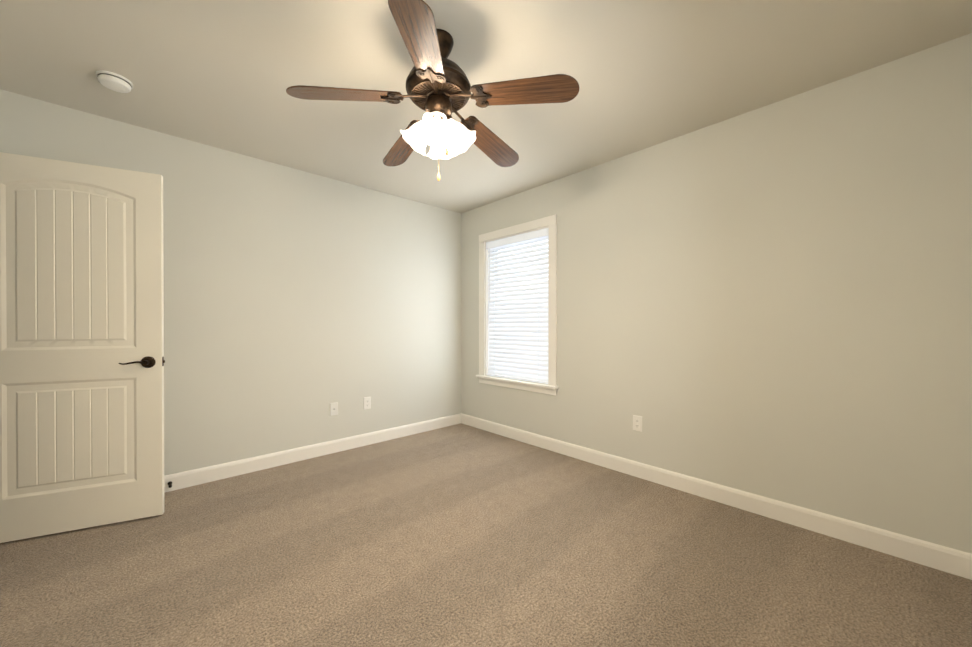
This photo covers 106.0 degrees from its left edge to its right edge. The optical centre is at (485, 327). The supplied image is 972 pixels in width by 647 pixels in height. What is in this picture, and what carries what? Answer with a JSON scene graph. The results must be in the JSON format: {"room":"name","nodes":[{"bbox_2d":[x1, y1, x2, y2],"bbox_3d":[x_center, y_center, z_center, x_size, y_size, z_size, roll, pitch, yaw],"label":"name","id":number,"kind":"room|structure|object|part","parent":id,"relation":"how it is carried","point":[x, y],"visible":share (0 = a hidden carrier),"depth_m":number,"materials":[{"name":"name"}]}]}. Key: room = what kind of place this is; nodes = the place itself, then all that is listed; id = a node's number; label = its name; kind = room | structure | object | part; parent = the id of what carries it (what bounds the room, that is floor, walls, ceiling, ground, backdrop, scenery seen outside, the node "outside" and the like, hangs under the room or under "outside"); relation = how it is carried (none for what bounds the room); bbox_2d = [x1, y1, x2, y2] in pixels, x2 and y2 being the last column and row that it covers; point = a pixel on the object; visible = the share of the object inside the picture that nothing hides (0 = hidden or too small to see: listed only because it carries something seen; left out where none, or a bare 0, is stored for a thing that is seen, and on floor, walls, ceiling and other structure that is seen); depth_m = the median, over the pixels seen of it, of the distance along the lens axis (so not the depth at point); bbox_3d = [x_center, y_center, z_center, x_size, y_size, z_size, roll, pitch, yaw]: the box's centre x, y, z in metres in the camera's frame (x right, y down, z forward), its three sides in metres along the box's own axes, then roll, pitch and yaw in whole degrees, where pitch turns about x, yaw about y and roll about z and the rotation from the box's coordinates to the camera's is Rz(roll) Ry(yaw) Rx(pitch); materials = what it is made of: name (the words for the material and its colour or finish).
{"room":"empty bedroom","nodes":[
{"label":"empty bedroom","id":0,"kind":"room"},
{"bbox_2d":[0,89,460,475],"bbox_3d":[-1.576,-0.102,3.197,3.670,2.460,0.140,0,0,-43],"label":"wall","id":1,"kind":"structure","parent":0,"point":[297,302],"depth_m":2.98,"materials":[{"name":"paint"}]},
{"bbox_2d":[164,414,459,492],"bbox_3d":[-1.529,1.072,3.129,3.360,0.112,0.030,0,0,-43],"label":"baseboard","id":2,"kind":"structure","parent":1,"relation":"attached to","point":[185,479],"depth_m":3.06,"materials":[{"name":"paint"}]},
{"bbox_2d":[330,402,337,415],"bbox_3d":[-1.364,0.735,3.290,0.070,0.115,0.018,0,0,-43],"label":"outlet","id":3,"kind":"object","parent":1,"relation":"attached to","point":[333,409],"visible":1,"depth_m":3.29,"materials":[{"name":"white plastic"}]},
{"bbox_2d":[364,397,370,409],"bbox_3d":[-1.138,0.726,3.508,0.070,0.115,0.008,0,0,-43],"label":"duplex electrical outlet","id":4,"kind":"object","parent":1,"relation":"attached to","point":[367,402],"visible":1,"depth_m":3.51,"materials":[{"name":"white plastic"}]},
{"bbox_2d":[0,423,971,646],"bbox_3d":[-0.268,1.164,1.803,3.670,0.060,3.970,0,0,-43],"label":"floor","id":5,"kind":"structure","parent":0,"point":[460,535],"depth_m":1.71,"materials":[{"name":"carpet"}]},
{"bbox_2d":[0,0,971,213],"bbox_3d":[-0.268,-1.376,1.792,3.670,0.100,3.970,0,0,-43],"label":"ceiling","id":6,"kind":"structure","parent":0,"point":[223,74],"depth_m":1.85,"materials":[{"name":"paint"}]},
{"bbox_2d":[96,70,132,92],"bbox_3d":[-1.987,-1.305,1.959,0.142,0.044,0.142,0,0,-43],"label":"smoke detector","id":7,"kind":"object","parent":6,"relation":"attached to","point":[114,82],"visible":0.98,"depth_m":1.93,"materials":[{"name":"white plastic"}]},
{"bbox_2d":[286,0,579,180],"bbox_3d":[-0.219,-1.008,1.731,1.199,0.637,1.195,0,0,-43],"label":"ceiling fan","id":8,"kind":"object","parent":6,"relation":"hanging from","point":[439,88],"visible":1,"depth_m":1.60,"materials":[{"name":"brown wood"}]},
{"bbox_3d":[-0.606,-1.003,1.577,0.462,0.005,0.142,-8,14,-16],"label":"blade","id":9,"kind":"part","parent":8,"relation":"part of","materials":[{"name":"brown wood"}]},
{"bbox_3d":[-0.448,-1.005,2.025,0.142,0.005,0.462,-15,1,-35],"label":"blade","id":10,"kind":"part","parent":8,"relation":"part of","materials":[{"name":"brown wood"}]},
{"bbox_3d":[-0.228,-1.002,1.288,0.142,0.005,0.462,12,8,0],"label":"blade","id":11,"kind":"part","parent":8,"relation":"part of","materials":[{"name":"brown wood"}]},
{"bbox_3d":[-0.218,-1.135,1.692,0.300,0.383,0.300,0,0,-43],"label":"motor","id":12,"kind":"part","parent":8,"relation":"part of","materials":[{"name":"brown metal"}]},
{"bbox_3d":[0.027,-1.005,2.013,0.142,0.005,0.462,-14,-16,35],"label":"blade","id":13,"kind":"part","parent":8,"relation":"part of","materials":[{"name":"brown wood"}]},
{"label":"blade","id":14,"kind":"part","parent":8,"relation":"part of","materials":[{"name":"brown wood"}]},
{"bbox_2d":[461,33,971,553],"bbox_3d":[1.021,-0.102,3.003,0.140,2.460,3.690,0,0,-43],"label":"wall","id":15,"kind":"structure","parent":0,"point":[773,301],"depth_m":2.12,"materials":[{"name":"paint"}]},
{"bbox_2d":[476,214,558,394],"bbox_3d":[0.324,-0.203,3.719,0.200,1.632,1.074,0,0,-43],"label":"window","id":16,"kind":"structure","parent":15,"relation":"in","point":[550,224],"depth_m":3.57,"materials":[{"name":"paint"}]},
{"bbox_3d":[0.376,-0.205,3.767,0.059,1.470,0.881,0,0,-43],"label":"vinyl window frame","id":17,"kind":"part","parent":16,"relation":"part of","materials":[{"name":"white plastic"}]},
{"bbox_2d":[486,228,547,383],"bbox_3d":[0.310,-0.199,3.707,0.074,1.447,0.848,0,0,-43],"label":"window blinds","id":18,"kind":"object","parent":16,"relation":"attached to","point":[518,345],"visible":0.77,"depth_m":3.68,"materials":[{"name":"white plastic"}]},
{"bbox_2d":[633,415,641,431],"bbox_3d":[1.144,0.725,2.766,0.008,0.115,0.070,0,0,-43],"label":"duplex electrical outlet","id":19,"kind":"object","parent":15,"relation":"attached to","point":[637,423],"visible":1,"depth_m":2.76,"materials":[{"name":"white plastic"}]},
{"bbox_2d":[460,413,971,579],"bbox_3d":[0.964,1.073,2.954,0.015,0.112,3.690,0,0,-43],"label":"baseboard","id":20,"kind":"structure","parent":15,"relation":"attached to","point":[941,557],"depth_m":2.17,"materials":[{"name":"paint"}]},
{"bbox_3d":[-1.558,-0.091,0.592,0.140,2.460,3.690,0,0,-43],"label":"wall","id":21,"kind":"structure","parent":0,"visible":0},
{"bbox_2d":[0,152,163,542],"bbox_3d":[-2.286,0.106,2.033,0.762,2.030,0.035,0,0,-26],"label":"door","id":22,"kind":"structure","parent":21,"relation":"in","point":[81,319],"depth_m":2.03,"materials":[{"name":"paint"}]},
{"bbox_2d":[119,356,164,367],"bbox_3d":[-2.019,0.205,2.165,0.184,0.068,0.153,0,0,-26],"label":"door handle","id":23,"kind":"object","parent":22,"relation":"attached to","point":[148,362],"depth_m":2.15,"materials":[{"name":"brown metal"}]},
{"label":"outside","id":24,"kind":"structure","parent":0,"visible":0},
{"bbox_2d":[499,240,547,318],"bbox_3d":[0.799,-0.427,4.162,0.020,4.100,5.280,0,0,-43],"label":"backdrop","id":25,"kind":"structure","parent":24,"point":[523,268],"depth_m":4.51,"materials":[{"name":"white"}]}
]}

